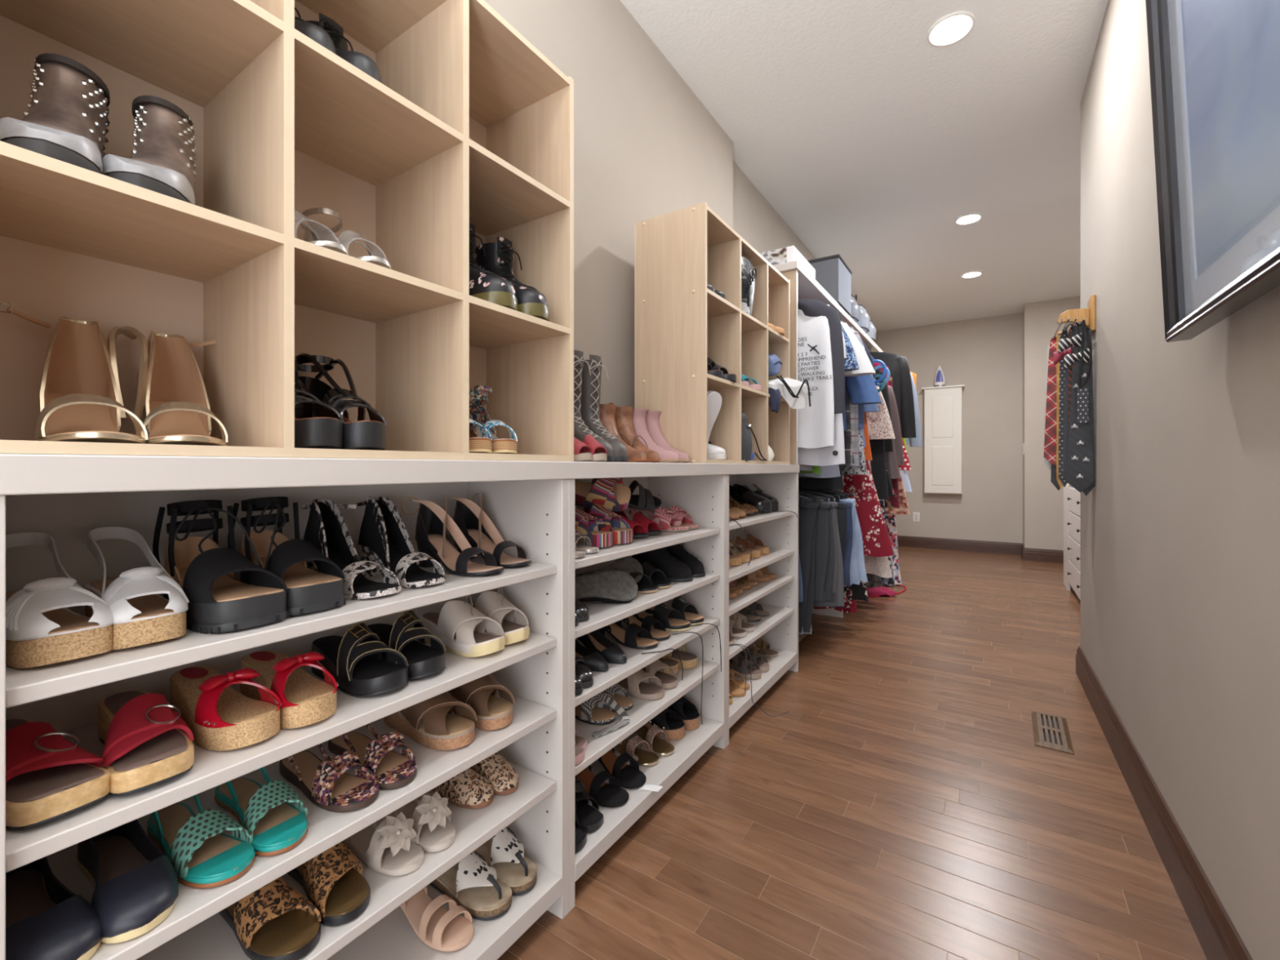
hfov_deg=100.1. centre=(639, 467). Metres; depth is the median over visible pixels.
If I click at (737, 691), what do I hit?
sandal
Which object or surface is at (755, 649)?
sandal
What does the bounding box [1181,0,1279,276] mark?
print
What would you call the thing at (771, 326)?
slipper
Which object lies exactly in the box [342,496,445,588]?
sandal
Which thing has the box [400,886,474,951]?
sandal
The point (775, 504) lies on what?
platform oxford
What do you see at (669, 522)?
slide
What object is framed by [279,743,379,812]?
sandal
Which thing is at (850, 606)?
skirt
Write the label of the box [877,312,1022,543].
wall
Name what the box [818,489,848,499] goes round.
clothes hanger
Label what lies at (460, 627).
slide
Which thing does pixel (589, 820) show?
sandal
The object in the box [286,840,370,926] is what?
leopard mule
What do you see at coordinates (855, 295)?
clear bag
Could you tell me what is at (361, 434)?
sandal
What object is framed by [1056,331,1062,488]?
necktie
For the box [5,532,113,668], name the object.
wedge
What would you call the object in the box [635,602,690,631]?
slide
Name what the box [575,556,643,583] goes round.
shoe
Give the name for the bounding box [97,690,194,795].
sandal
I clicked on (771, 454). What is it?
cloth
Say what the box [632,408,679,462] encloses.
boot
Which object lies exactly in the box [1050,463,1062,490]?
necktie
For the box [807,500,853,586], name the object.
jeans
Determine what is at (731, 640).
slide
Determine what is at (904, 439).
shirt
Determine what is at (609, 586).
shoe
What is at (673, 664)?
wedge
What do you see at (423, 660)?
slide
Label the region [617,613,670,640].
sandal
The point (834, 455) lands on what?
polo shirt
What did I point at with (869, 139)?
ceiling
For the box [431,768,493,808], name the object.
loafer
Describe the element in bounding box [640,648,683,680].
shoelace
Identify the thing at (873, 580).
skirt
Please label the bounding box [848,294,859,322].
clear bag
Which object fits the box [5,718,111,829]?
sandal
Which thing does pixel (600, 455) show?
red mule
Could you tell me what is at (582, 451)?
red mule
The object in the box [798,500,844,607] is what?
trousers
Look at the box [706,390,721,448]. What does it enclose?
sneaker
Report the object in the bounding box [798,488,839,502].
clothes hanger
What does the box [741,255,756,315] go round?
bag
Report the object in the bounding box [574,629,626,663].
pump
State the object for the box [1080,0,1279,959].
wall
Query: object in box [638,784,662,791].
paper tag
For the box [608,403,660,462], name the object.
boot
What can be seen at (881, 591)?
scarf
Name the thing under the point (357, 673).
slide
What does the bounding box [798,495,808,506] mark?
clothes hanger
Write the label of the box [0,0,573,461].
cubby shelf
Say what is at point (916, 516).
wall outlet
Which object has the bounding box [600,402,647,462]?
boot
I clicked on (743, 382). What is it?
sandal
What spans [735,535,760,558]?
wedge
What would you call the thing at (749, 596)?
shelf
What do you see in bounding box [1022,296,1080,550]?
wall
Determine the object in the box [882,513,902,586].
skirt
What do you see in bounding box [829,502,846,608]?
trousers
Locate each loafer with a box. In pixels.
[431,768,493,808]
[469,751,519,795]
[574,597,589,621]
[574,610,578,626]
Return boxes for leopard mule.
[218,876,321,959]
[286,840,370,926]
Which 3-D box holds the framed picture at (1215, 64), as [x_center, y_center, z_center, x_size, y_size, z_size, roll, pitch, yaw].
[0.939,-0.743,0.856,0.080,0.951,0.700,0,0,33]
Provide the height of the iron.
0.270 m
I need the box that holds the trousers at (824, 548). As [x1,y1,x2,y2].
[798,501,835,602]
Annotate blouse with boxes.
[840,324,858,371]
[841,429,867,475]
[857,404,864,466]
[866,379,895,439]
[900,470,911,492]
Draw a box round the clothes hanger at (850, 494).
[827,489,851,498]
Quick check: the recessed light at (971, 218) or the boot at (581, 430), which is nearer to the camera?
the boot at (581, 430)
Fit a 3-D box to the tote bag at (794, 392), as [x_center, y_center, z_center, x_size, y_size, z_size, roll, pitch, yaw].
[0.611,-0.335,2.443,0.259,0.140,0.274,0,0,33]
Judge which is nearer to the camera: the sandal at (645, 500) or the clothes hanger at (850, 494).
the sandal at (645, 500)
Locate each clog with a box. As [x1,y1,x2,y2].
[644,707,684,740]
[667,696,699,729]
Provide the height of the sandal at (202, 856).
0.082 m
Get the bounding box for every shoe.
[574,570,637,603]
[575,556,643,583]
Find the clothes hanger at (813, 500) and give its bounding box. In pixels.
[798,491,816,502]
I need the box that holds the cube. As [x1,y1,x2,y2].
[807,253,852,315]
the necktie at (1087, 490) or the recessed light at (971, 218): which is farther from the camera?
the recessed light at (971, 218)
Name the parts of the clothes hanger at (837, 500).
arm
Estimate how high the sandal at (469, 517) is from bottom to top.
0.156 m
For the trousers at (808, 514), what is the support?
in the clothes rack at (803, 285)
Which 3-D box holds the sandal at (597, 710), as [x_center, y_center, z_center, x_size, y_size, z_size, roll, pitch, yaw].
[-0.170,0.668,1.518,0.285,0.073,0.142,0,0,37]
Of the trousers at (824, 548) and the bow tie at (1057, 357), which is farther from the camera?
the trousers at (824, 548)
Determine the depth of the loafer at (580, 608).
1.33 m
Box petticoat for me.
[863,460,892,577]
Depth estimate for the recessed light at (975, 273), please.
4.92 m
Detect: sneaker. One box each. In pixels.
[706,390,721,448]
[706,440,725,459]
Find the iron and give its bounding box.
[934,365,945,386]
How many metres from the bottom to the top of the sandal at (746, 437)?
0.197 m
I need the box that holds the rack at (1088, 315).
[1053,294,1095,337]
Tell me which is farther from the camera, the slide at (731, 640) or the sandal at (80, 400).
the slide at (731, 640)
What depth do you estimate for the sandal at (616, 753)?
1.67 m
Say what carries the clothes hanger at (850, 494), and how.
hanging from the clothes rack at (803, 285)
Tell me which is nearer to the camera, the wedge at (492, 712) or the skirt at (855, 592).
the wedge at (492, 712)
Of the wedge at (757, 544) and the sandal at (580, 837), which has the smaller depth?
the sandal at (580, 837)
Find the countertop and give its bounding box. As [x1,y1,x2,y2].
[0,453,799,495]
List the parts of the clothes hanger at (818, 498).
arm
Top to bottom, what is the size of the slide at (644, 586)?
0.070 m
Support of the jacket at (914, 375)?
hanging from the clothes hanger
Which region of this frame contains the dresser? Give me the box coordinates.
[1063,483,1080,599]
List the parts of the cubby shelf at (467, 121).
shelf, shelf, shelf, shelf, panel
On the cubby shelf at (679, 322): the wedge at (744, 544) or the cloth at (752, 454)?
the cloth at (752, 454)
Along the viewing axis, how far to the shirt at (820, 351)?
2.71 m
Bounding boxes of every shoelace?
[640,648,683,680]
[672,631,702,724]
[690,622,721,671]
[728,516,751,565]
[728,644,788,716]
[730,644,746,690]
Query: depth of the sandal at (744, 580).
2.42 m
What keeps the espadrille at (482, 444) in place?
on the cubby shelf at (467, 121)
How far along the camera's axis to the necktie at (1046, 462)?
2.62 m
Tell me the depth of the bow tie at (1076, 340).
2.28 m
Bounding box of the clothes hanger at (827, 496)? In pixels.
[798,489,833,502]
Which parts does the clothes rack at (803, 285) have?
panel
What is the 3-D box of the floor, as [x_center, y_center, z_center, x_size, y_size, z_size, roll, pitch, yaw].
[1.421,1.033,2.118,2.850,0.050,10.300,0,0,33]
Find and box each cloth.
[749,452,754,460]
[768,387,780,413]
[768,444,774,461]
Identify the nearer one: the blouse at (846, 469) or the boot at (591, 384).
the boot at (591, 384)
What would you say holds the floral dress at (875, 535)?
hanging from the clothes hanger
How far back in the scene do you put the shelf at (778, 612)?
2.39 m
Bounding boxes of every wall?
[484,0,733,407]
[733,160,877,345]
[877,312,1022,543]
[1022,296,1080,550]
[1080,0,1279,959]
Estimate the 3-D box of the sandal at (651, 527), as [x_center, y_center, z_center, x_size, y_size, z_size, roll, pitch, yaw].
[-0.031,0.152,1.794,0.245,0.135,0.080,0,0,36]
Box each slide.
[311,622,408,697]
[328,723,417,790]
[360,609,445,679]
[419,595,505,657]
[468,586,529,644]
[628,507,688,531]
[629,571,657,593]
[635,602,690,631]
[641,561,671,588]
[642,506,698,528]
[644,595,704,625]
[728,630,735,644]
[747,568,770,582]
[760,566,776,578]
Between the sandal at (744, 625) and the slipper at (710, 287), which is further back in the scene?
the sandal at (744, 625)
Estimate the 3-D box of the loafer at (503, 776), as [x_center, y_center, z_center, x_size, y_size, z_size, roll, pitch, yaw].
[-0.370,0.670,1.229,0.245,0.066,0.074,0,0,33]
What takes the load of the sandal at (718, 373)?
on the cubby shelf at (679, 322)
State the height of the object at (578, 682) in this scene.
0.066 m
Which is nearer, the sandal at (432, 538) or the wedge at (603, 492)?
the sandal at (432, 538)
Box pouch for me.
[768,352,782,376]
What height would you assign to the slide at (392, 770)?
0.072 m
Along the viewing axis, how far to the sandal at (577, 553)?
1.29 m
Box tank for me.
[799,465,813,471]
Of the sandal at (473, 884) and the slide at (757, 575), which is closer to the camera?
the sandal at (473, 884)
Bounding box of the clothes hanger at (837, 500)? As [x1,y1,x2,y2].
[808,489,844,502]
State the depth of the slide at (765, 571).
2.60 m
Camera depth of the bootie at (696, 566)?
1.89 m
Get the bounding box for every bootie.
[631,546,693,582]
[664,542,705,577]
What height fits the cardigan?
1.006 m
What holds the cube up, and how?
on the clothes rack at (803, 285)
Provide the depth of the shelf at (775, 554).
2.32 m
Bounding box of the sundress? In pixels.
[885,462,895,496]
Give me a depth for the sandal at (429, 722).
1.05 m
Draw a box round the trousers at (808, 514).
[798,502,819,634]
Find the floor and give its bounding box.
[497,546,1207,959]
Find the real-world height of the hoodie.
0.716 m
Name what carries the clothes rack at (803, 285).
on the floor
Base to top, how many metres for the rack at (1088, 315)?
0.150 m
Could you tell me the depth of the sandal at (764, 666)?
2.43 m
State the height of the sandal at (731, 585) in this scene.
0.082 m
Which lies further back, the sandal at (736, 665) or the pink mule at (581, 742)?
the sandal at (736, 665)
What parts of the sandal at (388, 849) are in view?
flower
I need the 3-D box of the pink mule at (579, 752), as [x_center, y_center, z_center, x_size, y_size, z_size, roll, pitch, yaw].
[-0.245,0.665,1.334,0.245,0.076,0.070,0,0,33]
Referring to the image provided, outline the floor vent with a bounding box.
[1031,711,1074,754]
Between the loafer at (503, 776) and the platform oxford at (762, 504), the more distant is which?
the platform oxford at (762, 504)
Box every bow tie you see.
[1053,326,1073,365]
[1057,323,1081,353]
[1064,322,1089,369]
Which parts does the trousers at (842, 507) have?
leg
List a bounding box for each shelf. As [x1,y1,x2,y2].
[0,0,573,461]
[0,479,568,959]
[5,555,556,707]
[5,631,556,872]
[46,690,556,959]
[136,760,556,959]
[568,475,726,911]
[574,527,719,568]
[574,572,719,638]
[574,609,719,706]
[574,658,719,775]
[634,201,790,464]
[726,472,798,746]
[728,510,794,530]
[728,547,794,582]
[728,573,794,616]
[728,604,794,659]
[773,260,883,351]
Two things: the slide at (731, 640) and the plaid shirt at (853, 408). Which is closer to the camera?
the slide at (731, 640)
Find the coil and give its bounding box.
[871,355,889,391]
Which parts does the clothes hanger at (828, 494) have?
arm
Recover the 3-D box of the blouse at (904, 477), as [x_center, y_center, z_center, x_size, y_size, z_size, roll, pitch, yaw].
[1.992,-0.039,4.671,0.686,0.506,0.145,0,0,33]
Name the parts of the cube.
lid, panel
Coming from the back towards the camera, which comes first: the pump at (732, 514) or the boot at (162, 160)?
the pump at (732, 514)
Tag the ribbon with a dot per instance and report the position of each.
(896, 584)
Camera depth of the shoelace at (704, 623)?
1.86 m
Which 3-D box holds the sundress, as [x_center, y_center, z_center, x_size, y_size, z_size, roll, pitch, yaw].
[1.568,-0.219,4.045,0.664,0.866,0.127,0,0,33]
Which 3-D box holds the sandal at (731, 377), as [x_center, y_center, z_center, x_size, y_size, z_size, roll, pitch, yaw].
[0.262,-0.381,2.058,0.245,0.130,0.092,0,0,43]
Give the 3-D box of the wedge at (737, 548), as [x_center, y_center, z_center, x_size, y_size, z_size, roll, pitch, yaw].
[0.373,0.362,2.379,0.245,0.092,0.092,0,0,33]
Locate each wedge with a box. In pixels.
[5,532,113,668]
[84,526,189,649]
[445,673,515,730]
[574,478,631,511]
[574,506,613,548]
[588,504,632,545]
[644,655,678,675]
[664,644,697,668]
[728,538,750,562]
[728,547,741,565]
[730,533,768,555]
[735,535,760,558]
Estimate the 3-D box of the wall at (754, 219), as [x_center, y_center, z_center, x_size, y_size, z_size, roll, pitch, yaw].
[1.711,-0.382,5.019,0.150,2.780,4.830,0,0,33]
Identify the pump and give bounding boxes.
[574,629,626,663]
[574,639,608,671]
[728,494,758,514]
[728,502,753,515]
[728,506,746,517]
[728,509,739,519]
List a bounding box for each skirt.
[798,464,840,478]
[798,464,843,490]
[798,493,868,602]
[813,600,857,613]
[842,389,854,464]
[865,460,882,587]
[879,499,894,584]
[882,513,902,586]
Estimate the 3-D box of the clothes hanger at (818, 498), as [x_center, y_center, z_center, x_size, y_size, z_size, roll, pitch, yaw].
[0.748,0.119,2.906,0.502,0.169,0.018,0,0,33]
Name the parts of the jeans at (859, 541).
leg, leg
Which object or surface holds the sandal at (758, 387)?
on the cubby shelf at (679, 322)
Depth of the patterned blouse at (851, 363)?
2.82 m
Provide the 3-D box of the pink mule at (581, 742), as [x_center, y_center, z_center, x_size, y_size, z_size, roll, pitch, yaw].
[-0.247,0.665,1.369,0.245,0.076,0.070,0,0,23]
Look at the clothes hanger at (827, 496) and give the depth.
2.94 m
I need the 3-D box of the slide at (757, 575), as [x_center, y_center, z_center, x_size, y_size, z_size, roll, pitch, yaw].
[0.504,0.495,2.572,0.245,0.079,0.084,0,0,35]
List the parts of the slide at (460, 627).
cord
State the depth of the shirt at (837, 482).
3.04 m
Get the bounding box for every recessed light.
[926,11,975,46]
[955,213,982,224]
[960,271,982,278]
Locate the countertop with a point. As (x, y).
(20, 473)
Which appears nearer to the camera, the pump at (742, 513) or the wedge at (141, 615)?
the wedge at (141, 615)
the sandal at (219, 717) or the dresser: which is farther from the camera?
the dresser
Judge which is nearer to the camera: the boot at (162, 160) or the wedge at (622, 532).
the boot at (162, 160)
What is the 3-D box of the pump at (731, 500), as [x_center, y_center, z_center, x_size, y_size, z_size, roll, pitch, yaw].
[0.437,0.155,2.498,0.245,0.120,0.078,0,0,33]
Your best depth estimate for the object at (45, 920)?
0.60 m
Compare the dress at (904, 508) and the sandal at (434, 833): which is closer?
the sandal at (434, 833)
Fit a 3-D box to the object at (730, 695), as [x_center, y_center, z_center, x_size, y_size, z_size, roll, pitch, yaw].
[0.255,0.882,2.133,0.245,0.058,0.071,0,0,33]
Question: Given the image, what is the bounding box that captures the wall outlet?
[912,512,919,522]
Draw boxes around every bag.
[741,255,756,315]
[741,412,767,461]
[768,375,810,408]
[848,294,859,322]
[849,293,870,333]
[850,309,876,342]
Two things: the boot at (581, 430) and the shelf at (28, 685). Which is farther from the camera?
the boot at (581, 430)
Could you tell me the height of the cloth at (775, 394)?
0.107 m
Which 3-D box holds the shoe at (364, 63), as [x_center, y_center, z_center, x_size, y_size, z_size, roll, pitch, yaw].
[-0.528,-0.692,0.932,0.252,0.179,0.090,0,0,33]
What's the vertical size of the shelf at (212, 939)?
0.019 m
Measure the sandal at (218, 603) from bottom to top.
0.170 m
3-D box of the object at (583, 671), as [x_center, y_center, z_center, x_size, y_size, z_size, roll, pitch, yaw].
[-0.219,0.509,1.393,0.245,0.066,0.070,0,0,33]
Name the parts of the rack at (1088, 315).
arm, plate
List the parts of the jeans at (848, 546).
leg, leg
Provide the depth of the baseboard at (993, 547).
6.33 m
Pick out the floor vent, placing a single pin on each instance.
(1050, 731)
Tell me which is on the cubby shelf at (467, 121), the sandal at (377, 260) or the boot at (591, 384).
the sandal at (377, 260)
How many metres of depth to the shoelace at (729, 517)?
2.08 m
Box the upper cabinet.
[921,384,964,494]
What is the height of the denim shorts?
0.706 m
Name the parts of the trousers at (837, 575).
leg, leg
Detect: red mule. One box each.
[573,436,591,461]
[582,434,607,462]
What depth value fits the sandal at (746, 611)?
2.44 m
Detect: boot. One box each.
[0,53,110,174]
[101,95,197,204]
[294,7,336,54]
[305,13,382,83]
[469,222,517,311]
[474,235,549,321]
[573,350,614,462]
[581,354,628,462]
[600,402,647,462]
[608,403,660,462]
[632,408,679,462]
[645,410,689,462]
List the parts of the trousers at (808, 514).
leg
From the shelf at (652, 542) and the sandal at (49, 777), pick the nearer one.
the sandal at (49, 777)
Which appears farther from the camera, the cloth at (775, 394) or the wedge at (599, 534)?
the cloth at (775, 394)
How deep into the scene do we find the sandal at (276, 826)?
0.80 m
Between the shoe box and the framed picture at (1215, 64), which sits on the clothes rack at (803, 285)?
the shoe box
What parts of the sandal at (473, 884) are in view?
toe post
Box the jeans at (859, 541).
[807,497,867,582]
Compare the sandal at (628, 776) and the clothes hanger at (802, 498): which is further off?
the clothes hanger at (802, 498)
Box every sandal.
[0,302,147,444]
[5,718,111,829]
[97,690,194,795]
[107,326,227,445]
[146,794,255,888]
[152,499,288,634]
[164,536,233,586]
[169,665,281,751]
[214,767,308,856]
[227,496,346,616]
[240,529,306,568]
[240,650,338,728]
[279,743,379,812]
[294,211,349,255]
[294,352,386,450]
[294,355,342,448]
[299,207,392,270]
[302,498,401,599]
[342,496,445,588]
[342,811,424,875]
[384,691,476,750]
[385,791,455,852]
[400,494,503,576]
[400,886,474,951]
[429,851,511,920]
[450,493,531,567]
[469,401,496,435]
[472,826,537,895]
[574,529,599,553]
[574,544,586,558]
[574,692,630,737]
[574,764,629,807]
[574,779,603,833]
[574,818,586,853]
[583,506,648,537]
[592,747,646,788]
[600,683,633,711]
[610,742,639,765]
[613,511,662,534]
[614,477,661,510]
[614,735,658,766]
[617,613,670,640]
[617,669,664,700]
[634,724,674,755]
[641,659,677,688]
[706,355,736,382]
[706,362,723,377]
[728,580,742,594]
[728,591,737,598]
[728,611,755,631]
[728,617,746,637]
[728,653,761,679]
[728,668,750,689]
[728,677,746,697]
[731,645,769,672]
[733,577,751,589]
[737,606,760,622]
[740,574,757,586]
[741,373,761,391]
[741,377,748,386]
[742,637,777,657]
[742,644,770,662]
[746,601,769,617]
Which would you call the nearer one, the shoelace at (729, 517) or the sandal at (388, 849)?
the sandal at (388, 849)
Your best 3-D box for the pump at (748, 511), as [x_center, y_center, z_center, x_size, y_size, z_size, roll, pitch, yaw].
[0.396,0.155,2.429,0.245,0.120,0.078,0,0,33]
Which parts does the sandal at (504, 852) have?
toe post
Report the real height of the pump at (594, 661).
0.105 m
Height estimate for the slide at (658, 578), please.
0.070 m
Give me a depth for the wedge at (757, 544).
2.53 m
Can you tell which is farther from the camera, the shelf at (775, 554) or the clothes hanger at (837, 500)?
the clothes hanger at (837, 500)
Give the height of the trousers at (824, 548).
0.531 m
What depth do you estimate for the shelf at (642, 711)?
1.53 m
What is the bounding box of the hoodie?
[905,373,922,446]
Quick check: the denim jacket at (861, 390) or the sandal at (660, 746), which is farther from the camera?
the denim jacket at (861, 390)
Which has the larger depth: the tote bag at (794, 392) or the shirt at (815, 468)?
the shirt at (815, 468)
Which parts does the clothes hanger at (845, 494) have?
arm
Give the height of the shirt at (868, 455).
0.816 m
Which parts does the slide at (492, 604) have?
cord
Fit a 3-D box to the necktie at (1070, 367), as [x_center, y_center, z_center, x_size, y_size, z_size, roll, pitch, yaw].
[1.925,-0.363,2.373,0.046,0.532,0.036,0,0,33]
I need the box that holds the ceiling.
[620,0,1108,331]
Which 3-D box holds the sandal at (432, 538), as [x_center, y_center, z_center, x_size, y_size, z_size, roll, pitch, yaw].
[-0.400,0.142,1.136,0.245,0.156,0.112,0,0,33]
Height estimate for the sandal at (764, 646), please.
0.071 m
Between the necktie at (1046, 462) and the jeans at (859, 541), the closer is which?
the necktie at (1046, 462)
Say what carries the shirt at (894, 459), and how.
hanging from the clothes hanger
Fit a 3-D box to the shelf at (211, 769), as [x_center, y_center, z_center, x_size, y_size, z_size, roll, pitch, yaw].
[-0.535,0.393,0.950,0.308,0.019,0.804,0,0,33]
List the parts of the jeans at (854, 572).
leg, leg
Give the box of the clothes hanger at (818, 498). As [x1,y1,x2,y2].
[798,492,825,506]
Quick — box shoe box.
[759,245,815,279]
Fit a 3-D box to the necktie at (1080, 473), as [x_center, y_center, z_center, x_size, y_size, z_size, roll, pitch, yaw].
[1.873,-0.256,2.282,0.092,0.728,0.036,0,0,33]
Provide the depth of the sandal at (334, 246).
0.80 m
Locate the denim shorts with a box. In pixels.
[862,403,879,447]
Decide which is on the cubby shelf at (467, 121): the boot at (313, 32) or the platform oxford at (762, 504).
the boot at (313, 32)
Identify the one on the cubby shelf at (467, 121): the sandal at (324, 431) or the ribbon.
the sandal at (324, 431)
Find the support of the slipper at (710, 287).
on the cubby shelf at (679, 322)
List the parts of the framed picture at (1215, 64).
frame rail, frame rail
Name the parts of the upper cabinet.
raised panel, raised panel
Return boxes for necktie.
[1043,336,1056,465]
[1043,343,1051,470]
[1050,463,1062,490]
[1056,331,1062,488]
[1058,329,1067,487]
[1062,333,1071,485]
[1066,321,1094,492]
[1067,324,1075,431]
[1076,320,1092,422]
[1082,326,1095,496]
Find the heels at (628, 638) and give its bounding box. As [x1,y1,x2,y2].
[597,621,658,648]
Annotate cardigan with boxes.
[869,368,893,500]
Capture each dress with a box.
[843,460,894,556]
[884,375,899,508]
[884,470,910,514]
[898,438,911,470]
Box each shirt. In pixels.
[797,298,844,448]
[797,330,846,466]
[798,465,819,474]
[841,326,872,466]
[862,412,872,460]
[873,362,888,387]
[884,385,904,479]
[902,438,906,451]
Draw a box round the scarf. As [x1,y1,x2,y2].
[866,586,897,596]
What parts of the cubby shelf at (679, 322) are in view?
panel, panel, shelf, shelf, shelf, panel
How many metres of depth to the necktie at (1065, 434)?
2.42 m
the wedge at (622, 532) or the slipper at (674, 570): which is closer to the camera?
the wedge at (622, 532)
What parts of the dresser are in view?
panel, drawer, drawer, drawer, drawer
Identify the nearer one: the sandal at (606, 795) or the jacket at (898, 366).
the sandal at (606, 795)
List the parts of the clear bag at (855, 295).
handle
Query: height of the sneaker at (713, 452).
0.107 m
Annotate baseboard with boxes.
[897,535,1063,563]
[1075,645,1253,959]
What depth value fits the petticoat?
3.63 m
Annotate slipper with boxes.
[706,283,714,292]
[714,289,725,299]
[768,323,775,330]
[774,325,784,335]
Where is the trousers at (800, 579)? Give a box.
[798,550,803,602]
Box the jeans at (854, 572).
[798,497,859,585]
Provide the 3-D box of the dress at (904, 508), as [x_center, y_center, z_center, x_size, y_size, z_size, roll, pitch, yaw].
[1.954,0.051,4.622,0.677,0.686,0.149,0,0,33]
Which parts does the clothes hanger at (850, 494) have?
arm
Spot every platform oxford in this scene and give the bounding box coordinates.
[728,484,771,513]
[733,484,778,511]
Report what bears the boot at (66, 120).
on the cubby shelf at (467, 121)
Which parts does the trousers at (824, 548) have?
leg, leg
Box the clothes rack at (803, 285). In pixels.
[773,260,883,617]
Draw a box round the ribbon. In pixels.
[867,584,906,596]
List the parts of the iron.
handle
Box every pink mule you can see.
[574,728,586,751]
[574,742,584,765]
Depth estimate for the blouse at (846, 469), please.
3.22 m
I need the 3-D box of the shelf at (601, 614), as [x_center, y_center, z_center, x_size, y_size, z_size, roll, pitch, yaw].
[-0.065,0.393,1.666,0.308,0.019,0.817,0,0,33]
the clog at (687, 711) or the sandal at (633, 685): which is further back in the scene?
the clog at (687, 711)
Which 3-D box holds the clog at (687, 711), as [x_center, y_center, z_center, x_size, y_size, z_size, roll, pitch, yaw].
[0.109,0.842,1.949,0.248,0.139,0.099,0,0,39]
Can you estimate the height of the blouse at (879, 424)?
0.515 m
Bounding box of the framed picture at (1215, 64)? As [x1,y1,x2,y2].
[1145,0,1279,342]
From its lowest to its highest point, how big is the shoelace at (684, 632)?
0.309 m
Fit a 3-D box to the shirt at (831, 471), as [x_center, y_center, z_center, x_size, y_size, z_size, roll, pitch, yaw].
[0.853,-0.366,3.061,0.550,0.851,0.097,0,0,33]
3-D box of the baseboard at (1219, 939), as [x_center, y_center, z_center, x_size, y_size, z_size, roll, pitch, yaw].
[1.160,0.941,0.989,0.166,0.135,3.826,0,0,33]
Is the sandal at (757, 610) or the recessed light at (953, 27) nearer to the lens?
the recessed light at (953, 27)
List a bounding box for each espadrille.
[469,385,517,453]
[469,418,492,453]
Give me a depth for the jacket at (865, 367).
2.87 m
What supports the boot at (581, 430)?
on the countertop
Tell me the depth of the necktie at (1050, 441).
2.58 m
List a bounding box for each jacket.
[840,321,875,376]
[842,374,881,431]
[869,351,915,438]
[910,371,916,387]
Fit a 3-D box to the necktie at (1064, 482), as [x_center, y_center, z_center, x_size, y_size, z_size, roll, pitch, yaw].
[1.946,-0.268,2.454,0.034,0.722,0.046,0,0,-41]

